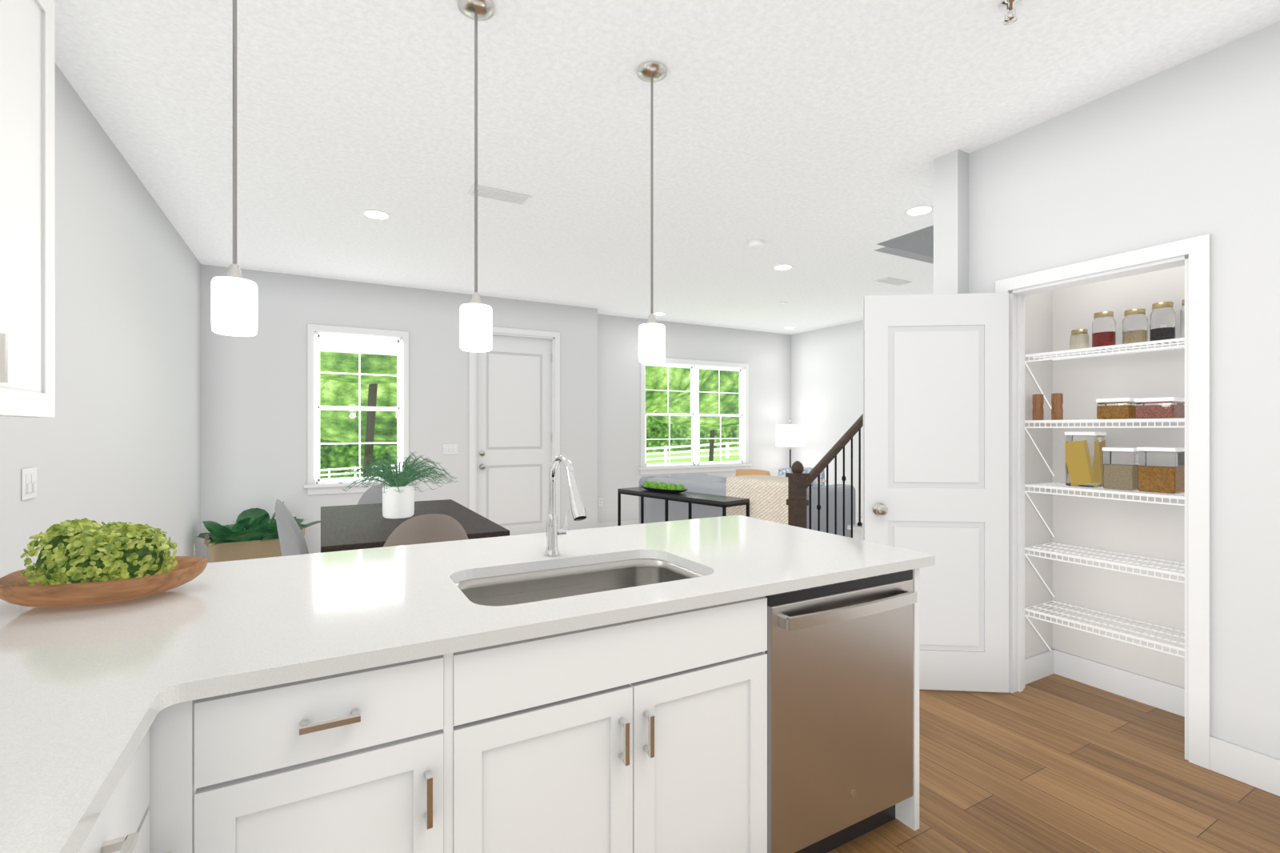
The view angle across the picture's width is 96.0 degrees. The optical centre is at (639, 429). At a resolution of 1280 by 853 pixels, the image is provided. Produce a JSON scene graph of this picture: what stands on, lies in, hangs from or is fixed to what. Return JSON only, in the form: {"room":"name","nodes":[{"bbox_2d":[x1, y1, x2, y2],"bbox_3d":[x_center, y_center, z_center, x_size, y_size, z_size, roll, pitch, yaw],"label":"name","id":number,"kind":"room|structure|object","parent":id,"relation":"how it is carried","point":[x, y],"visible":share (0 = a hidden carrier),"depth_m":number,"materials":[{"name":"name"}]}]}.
{"room":"kitchen","nodes":[
{"label":"kitchen","id":0,"kind":"room"},
{"bbox_2d":[0,62,204,577],"bbox_3d":[-1.926,-0.080,1.391,0.120,2.840,8.940,0,0,-29],"label":"wall","id":1,"kind":"structure","parent":0,"point":[178,419],"depth_m":2.99,"materials":[{"name":"paint"}]},
{"bbox_2d":[0,0,54,417],"bbox_3d":[-1.428,-0.565,0.980,0.349,1.070,0.960,0,0,-29],"label":"upper cabinet","id":2,"kind":"object","parent":1,"relation":"attached to","point":[26,208],"visible":1,"depth_m":1.31,"materials":[{"name":"white wood"}]},
{"bbox_2d":[21,467,36,499],"bbox_3d":[-2.265,0.200,2.140,0.012,0.114,0.116,0,0,-29],"label":"switch plate","id":3,"kind":"object","parent":1,"relation":"attached to","point":[29,483],"visible":1,"depth_m":2.12,"materials":[{"name":"white plastic"}]},
{"bbox_2d":[193,542,195,555],"bbox_3d":[-3.822,1.030,4.947,0.010,0.114,0.070,0,0,-29],"label":"electrical outlet","id":4,"kind":"object","parent":1,"relation":"attached to","point":[194,549],"visible":0.98,"depth_m":4.93,"materials":[{"name":"white plastic"}]},
{"bbox_2d":[204,264,598,562],"bbox_3d":[-2.271,-0.080,6.242,3.920,2.840,0.120,0,0,-29],"label":"wall","id":5,"kind":"structure","parent":0,"point":[256,386],"depth_m":5.75,"materials":[{"name":"paint"}]},
{"bbox_2d":[316,332,400,483],"bbox_3d":[-2.874,-0.216,5.907,0.798,1.505,0.070,0,0,-29],"label":"dining window","id":6,"kind":"structure","parent":5,"relation":"in","point":[319,480],"depth_m":5.88,"materials":[{"name":"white glass"}]},
{"bbox_2d":[443,443,458,454],"bbox_3d":[-2.063,0.210,6.280,0.162,0.114,0.012,0,0,-29],"label":"light switch","id":7,"kind":"object","parent":5,"relation":"attached to","point":[450,449],"visible":1,"depth_m":6.28,"materials":[{"name":"white plastic"}]},
{"bbox_2d":[476,335,551,535],"bbox_3d":[-1.461,0.126,6.699,0.896,2.404,0.177,0,0,-29],"label":"entry door","id":8,"kind":"structure","parent":5,"relation":"in","point":[514,419],"depth_m":6.68,"materials":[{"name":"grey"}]},
{"bbox_2d":[52,0,1279,334],"bbox_3d":[1.312,-2.350,3.357,7.690,1.700,9.240,0,0,-29],"label":"ceiling","id":9,"kind":"structure","parent":0,"point":[810,141],"depth_m":2.82,"materials":[{"name":"white paint"}]},
{"bbox_2d":[211,0,257,336],"bbox_3d":[-1.186,-0.889,1.686,0.128,1.219,0.128,0,0,-29],"label":"pendant lamp","id":10,"kind":"object","parent":9,"relation":"hanging from","point":[234,302],"visible":1,"depth_m":1.66,"materials":[{"name":"white glass"}]},
{"bbox_2d":[361,209,391,219],"bbox_3d":[-1.836,-1.497,4.013,0.186,0.004,0.186,0,0,-29],"label":"recessed light","id":11,"kind":"object","parent":9,"relation":"in","point":[376,214],"visible":1,"depth_m":4.01,"materials":[{"name":"white plastic"}]},
{"bbox_2d":[456,0,494,351],"bbox_3d":[-0.579,-0.889,2.034,0.128,1.219,0.128,0,0,-29],"label":"pendant lamp","id":12,"kind":"object","parent":9,"relation":"hanging from","point":[475,325],"visible":1,"depth_m":2.02,"materials":[{"name":"white glass"}]},
{"bbox_2d":[468,184,531,205],"bbox_3d":[-0.895,-1.493,3.677,0.360,0.012,0.160,0,0,-29],"label":"ceiling vent","id":13,"kind":"object","parent":9,"relation":"in","point":[490,193],"visible":0.94,"depth_m":3.66,"materials":[{"name":"white metal"}]},
{"bbox_2d":[636,60,667,363],"bbox_3d":[0.050,-0.889,2.406,0.128,1.219,0.128,0,0,-29],"label":"pendant lamp","id":14,"kind":"object","parent":9,"relation":"hanging from","point":[651,341],"visible":1,"depth_m":2.38,"materials":[{"name":"white glass"}]},
{"bbox_2d":[653,312,666,315],"bbox_3d":[0.252,-1.497,7.446,0.186,0.004,0.186,0,0,-29],"label":"recessed light","id":15,"kind":"object","parent":9,"relation":"in","point":[660,314],"visible":0.77,"depth_m":7.45,"materials":[{"name":"white plastic"}]},
{"bbox_2d":[748,240,763,247],"bbox_3d":[0.932,-1.483,4.610,0.124,0.032,0.124,0,0,-29],"label":"smoke detector","id":16,"kind":"object","parent":9,"relation":"attached to","point":[756,243],"visible":1,"depth_m":4.57,"materials":[{"name":"white plastic"}]},
{"bbox_2d":[779,301,787,304],"bbox_3d":[1.690,-1.488,6.791,0.090,0.021,0.090,0,0,-29],"label":"ceiling detector","id":17,"kind":"object","parent":9,"relation":"attached to","point":[782,302],"visible":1,"depth_m":6.76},
{"bbox_2d":[772,264,793,270],"bbox_3d":[1.318,-1.497,5.316,0.186,0.004,0.186,0,0,-29],"label":"recessed light","id":18,"kind":"object","parent":9,"relation":"in","point":[782,267],"visible":1,"depth_m":5.32,"materials":[{"name":"white plastic"}]},
{"bbox_2d":[783,326,795,328],"bbox_3d":[2.200,-1.497,8.469,0.186,0.004,0.186,0,0,-29],"label":"recessed light","id":19,"kind":"object","parent":9,"relation":"in","point":[790,327],"visible":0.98,"depth_m":8.45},
{"bbox_2d":[874,276,911,285],"bbox_3d":[2.559,-1.493,5.820,0.360,0.012,0.160,0,0,-29],"label":"ceiling vent","id":20,"kind":"object","parent":9,"relation":"in","point":[892,281],"visible":0.98,"depth_m":5.80,"materials":[{"name":"white metal"}]},
{"bbox_2d":[904,204,933,215],"bbox_3d":[1.909,-1.497,3.940,0.186,0.004,0.186,0,0,-29],"label":"recessed light","id":21,"kind":"object","parent":9,"relation":"in","point":[918,210],"visible":0.96,"depth_m":3.94,"materials":[{"name":"white plastic"}]},
{"bbox_2d":[998,0,1021,25],"bbox_3d":[1.302,-1.466,2.025,0.070,0.065,0.070,0,0,-29],"label":"sprinkler","id":22,"kind":"object","parent":9,"relation":"attached to","point":[1008,6],"visible":1,"depth_m":2.02,"materials":[{"name":"silver metal"}]},
{"bbox_2d":[598,314,790,522],"bbox_3d":[0.772,-0.080,8.271,3.610,2.840,0.120,0,0,-29],"label":"wall","id":23,"kind":"structure","parent":0,"point":[767,354],"depth_m":7.99,"materials":[{"name":"paint"}]},
{"bbox_2d":[598,497,603,506],"bbox_3d":[-0.513,0.940,7.484,0.070,0.114,0.010,0,0,-29],"label":"outlet","id":24,"kind":"object","parent":23,"relation":"attached to","point":[600,502],"visible":1,"depth_m":7.48,"materials":[{"name":"white plastic"}]},
{"bbox_2d":[645,363,743,467],"bbox_3d":[0.789,-0.209,8.281,1.728,1.440,0.080,0,0,-29],"label":"window","id":25,"kind":"structure","parent":23,"relation":"in","point":[695,416],"depth_m":8.25,"materials":[{"name":"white glass"}]},
{"bbox_2d":[790,267,963,517],"bbox_3d":[3.607,-0.930,7.024,0.120,4.540,5.050,0,0,-29],"label":"wall","id":26,"kind":"structure","parent":0,"point":[826,364],"depth_m":8.38,"materials":[{"name":"paint"}]},
{"bbox_2d":[876,225,963,273],"bbox_3d":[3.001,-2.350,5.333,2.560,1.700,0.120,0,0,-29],"label":"wall","id":27,"kind":"structure","parent":0,"point":[948,246],"depth_m":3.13,"materials":[{"name":"paint"}]},
{"bbox_2d":[876,148,963,247],"bbox_3d":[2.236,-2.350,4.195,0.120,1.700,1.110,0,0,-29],"label":"wall","id":28,"kind":"structure","parent":0,"point":[948,169],"depth_m":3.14,"materials":[{"name":"paint"}]},
{"bbox_2d":[827,673,1279,852],"bbox_3d":[1.312,1.390,3.357,7.690,0.100,9.240,0,0,-29],"label":"floor","id":29,"kind":"structure","parent":0,"point":[1054,763],"depth_m":2.17,"materials":[{"name":"brown wood"}]},
{"bbox_2d":[77,728,149,852],"bbox_3d":[-0.971,0.899,0.518,0.700,0.880,0.623,0,0,-29],"label":"base cabinet","id":30,"kind":"object","parent":29,"relation":"on","point":[122,824],"depth_m":0.84,"materials":[{"name":"white wood"}]},
{"bbox_2d":[0,560,227,852],"bbox_3d":[-0.534,0.442,-0.249,0.720,0.032,4.478,0,0,-29],"label":"countertop","id":31,"kind":"structure","parent":30,"relation":"on","point":[88,693],"depth_m":0.90,"materials":[{"name":"stone"}]},
{"bbox_2d":[0,518,207,607],"bbox_3d":[-1.345,0.324,1.462,0.399,0.202,0.300,0,0,-29],"label":"greenery","id":32,"kind":"object","parent":31,"relation":"on","point":[84,562],"visible":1,"depth_m":1.39,"materials":[{"name":"green plant"}]},
{"bbox_2d":[140,515,935,704],"bbox_3d":[-0.141,0.442,1.907,2.058,0.032,1.088,0,0,-29],"label":"countertop","id":33,"kind":"structure","parent":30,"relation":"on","point":[272,621],"depth_m":1.51,"materials":[{"name":"stone"}]},
{"bbox_2d":[544,454,586,555],"bbox_3d":[-0.228,0.253,1.870,0.089,0.344,0.286,0,0,-29],"label":"faucet","id":34,"kind":"object","parent":33,"relation":"on","point":[554,532],"visible":1,"depth_m":1.94,"materials":[{"name":"silver metal"}]},
{"bbox_2d":[455,558,705,606],"bbox_3d":[-0.165,0.559,1.721,0.758,0.198,0.448,0,0,-29],"label":"sink","id":35,"kind":"object","parent":33,"relation":"in","point":[514,589],"visible":0.12,"depth_m":1.91,"materials":[{"name":"silver metal"}]},
{"bbox_2d":[196,501,320,562],"bbox_3d":[-3.363,1.002,5.144,0.944,0.676,0.682,0,0,-29],"label":"potted plant","id":36,"kind":"object","parent":29,"relation":"on","point":[251,533],"visible":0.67,"depth_m":4.97,"materials":[{"name":"green plant"}]},
{"bbox_2d":[274,499,308,555],"bbox_3d":[-2.099,0.893,3.787,0.510,0.897,0.511,0,0,-29],"label":"chair","id":37,"kind":"object","parent":29,"relation":"on","point":[292,540],"visible":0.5,"depth_m":3.57,"materials":[{"name":"grey fabric"}]},
{"bbox_2d":[147,646,489,852],"bbox_3d":[-0.737,0.899,1.363,0.569,0.880,0.622,0,0,-29],"label":"base cabinet","id":38,"kind":"object","parent":29,"relation":"on","point":[394,758],"depth_m":1.10,"materials":[{"name":"white wood"}]},
{"bbox_2d":[357,484,386,504],"bbox_3d":[-2.033,0.898,4.636,0.511,0.887,0.510,0,0,-29],"label":"chair","id":39,"kind":"object","parent":29,"relation":"on","point":[372,494],"visible":0.02,"depth_m":4.77,"materials":[{"name":"grey fabric"}]},
{"bbox_2d":[320,499,509,552],"bbox_3d":[-1.605,0.965,3.895,0.970,0.750,1.730,0,0,-29],"label":"dining table","id":40,"kind":"object","parent":29,"relation":"on","point":[347,527],"visible":0.48,"depth_m":3.62,"materials":[{"name":"brown wood"}]},
{"bbox_2d":[333,451,457,518],"bbox_3d":[-1.634,0.368,3.888,0.800,0.442,0.795,0,0,-29],"label":"potted plant","id":41,"kind":"object","parent":40,"relation":"on","point":[398,496],"visible":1,"depth_m":3.82,"materials":[{"name":"green plant"}]},
{"bbox_2d":[383,513,468,547],"bbox_3d":[-1.216,0.891,3.225,0.511,0.902,0.510,0,0,-29],"label":"chair","id":42,"kind":"object","parent":29,"relation":"on","point":[429,528],"visible":0.1,"depth_m":3.00,"materials":[{"name":"brown fabric"}]},
{"bbox_2d":[489,596,767,852],"bbox_3d":[-0.196,0.899,1.662,0.941,0.880,0.622,0,0,-29],"label":"base cabinet","id":43,"kind":"object","parent":29,"relation":"on","point":[646,734],"depth_m":1.41,"materials":[{"name":"white wood"}]},
{"bbox_2d":[617,486,749,525],"bbox_3d":[0.339,0.950,5.070,0.310,0.780,1.320,0,0,-41],"label":"console table","id":44,"kind":"object","parent":29,"relation":"on","point":[724,502],"visible":0.5,"depth_m":4.95,"materials":[{"name":"black metal"}]},
{"bbox_2d":[640,480,687,492],"bbox_3d":[0.208,0.518,5.221,0.240,0.081,0.587,0,0,-29],"label":"tray","id":45,"kind":"object","parent":44,"relation":"on","point":[662,487],"visible":1,"depth_m":5.16,"materials":[{"name":"black metal"}]},
{"bbox_2d":[638,472,855,537],"bbox_3d":[0.940,0.890,5.447,0.930,0.900,1.900,0,0,-41],"label":"sofa","id":46,"kind":"object","parent":29,"relation":"on","point":[694,482],"visible":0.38,"depth_m":5.16,"materials":[{"name":"grey fabric"}]},
{"bbox_2d":[736,468,770,475],"bbox_3d":[1.087,0.560,5.483,0.380,0.372,0.181,0,0,40],"label":"pillow","id":47,"kind":"object","parent":46,"relation":"on","point":[739,472],"depth_m":5.43,"materials":[{"name":"brown fabric"}]},
{"bbox_2d":[726,474,826,524],"bbox_3d":[1.133,0.797,4.813,0.517,0.806,0.660,0,0,-41],"label":"throw blanket","id":48,"kind":"object","parent":46,"relation":"on","point":[767,495],"visible":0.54,"depth_m":4.64,"materials":[{"name":"beige fabric"}]},
{"bbox_2d":[777,467,824,487],"bbox_3d":[1.461,0.540,5.237,0.440,0.396,0.167,0,0,-2],"label":"pillow","id":49,"kind":"object","parent":46,"relation":"on","point":[782,471],"depth_m":5.17,"materials":[{"name":"blue fabric"}]},
{"bbox_2d":[776,419,804,467],"bbox_3d":[2.225,0.593,8.528,0.410,1.493,0.410,0,0,-29],"label":"floor lamp","id":50,"kind":"object","parent":29,"relation":"on","point":[790,435],"visible":0.71,"depth_m":8.36,"materials":[{"name":"white fabric"}]},
{"bbox_2d":[847,523,863,539],"bbox_3d":[2.929,0.040,4.558,3.453,2.600,1.108,0,0,-29],"label":"stairs","id":51,"kind":"structure","parent":29,"relation":"on","point":[858,532],"depth_m":4.40,"materials":[{"name":"white wood"}]},
{"bbox_2d":[785,413,863,537],"bbox_3d":[2.617,-0.460,4.944,3.528,3.599,0.116,0,0,-29],"label":"stair railing","id":52,"kind":"object","parent":51,"relation":"on","point":[799,483],"visible":0.1,"depth_m":4.22,"materials":[{"name":"brown wood"}]},
{"bbox_2d":[895,568,919,830],"bbox_3d":[0.471,0.899,2.032,0.725,0.880,0.622,0,0,-29],"label":"base cabinet","id":53,"kind":"object","parent":29,"relation":"on","point":[907,810],"depth_m":1.93,"materials":[{"name":"white wood"}]},
{"bbox_2d":[765,569,917,852],"bbox_3d":[0.508,0.903,2.012,0.622,0.873,0.653,0,0,-29],"label":"dishwasher","id":54,"kind":"object","parent":53,"relation":"in","point":[840,714],"visible":0.62,"depth_m":1.75,"materials":[{"name":"silver metal"}]},
{"bbox_2d":[963,20,1279,759],"bbox_3d":[2.851,-0.080,1.323,0.110,2.840,4.190,0,0,-29],"label":"wall","id":55,"kind":"structure","parent":0,"point":[1190,148],"depth_m":2.55,"materials":[{"name":"paint"}]},
{"bbox_2d":[207,233,1279,795],"bbox_3d":[1.283,0.089,3.409,7.450,2.502,9.120,0,0,-29],"label":"trim","id":56,"kind":"structure","parent":55,"relation":"attached to","point":[1191,704],"depth_m":2.77,"materials":[{"name":"white wood"}]},
{"bbox_2d":[863,292,1008,692],"bbox_3d":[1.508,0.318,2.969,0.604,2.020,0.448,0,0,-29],"label":"pantry door","id":57,"kind":"structure","parent":55,"relation":"in","point":[936,425],"depth_m":2.94,"materials":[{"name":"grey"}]},
{"bbox_2d":[1024,337,1184,657],"bbox_3d":[2.407,0.424,2.638,0.305,1.636,1.072,0,0,-29],"label":"shelf","id":58,"kind":"object","parent":55,"relation":"attached to","point":[1059,355],"visible":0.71,"depth_m":2.78,"materials":[{"name":"white metal"}]},
{"bbox_2d":[1180,299,1184,341],"bbox_3d":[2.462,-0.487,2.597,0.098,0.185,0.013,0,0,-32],"label":"jar","id":59,"kind":"object","parent":58,"relation":"on","point":[1182,310],"depth_m":2.59,"materials":[{"name":"clear glass"}]},
{"label":"outside","id":60,"kind":"structure","parent":0,"visible":0},
{"bbox_2d":[320,337,739,478],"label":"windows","id":61,"kind":"structure","parent":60,"point":[370,392],"depth_m":31.71,"materials":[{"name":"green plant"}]}
]}

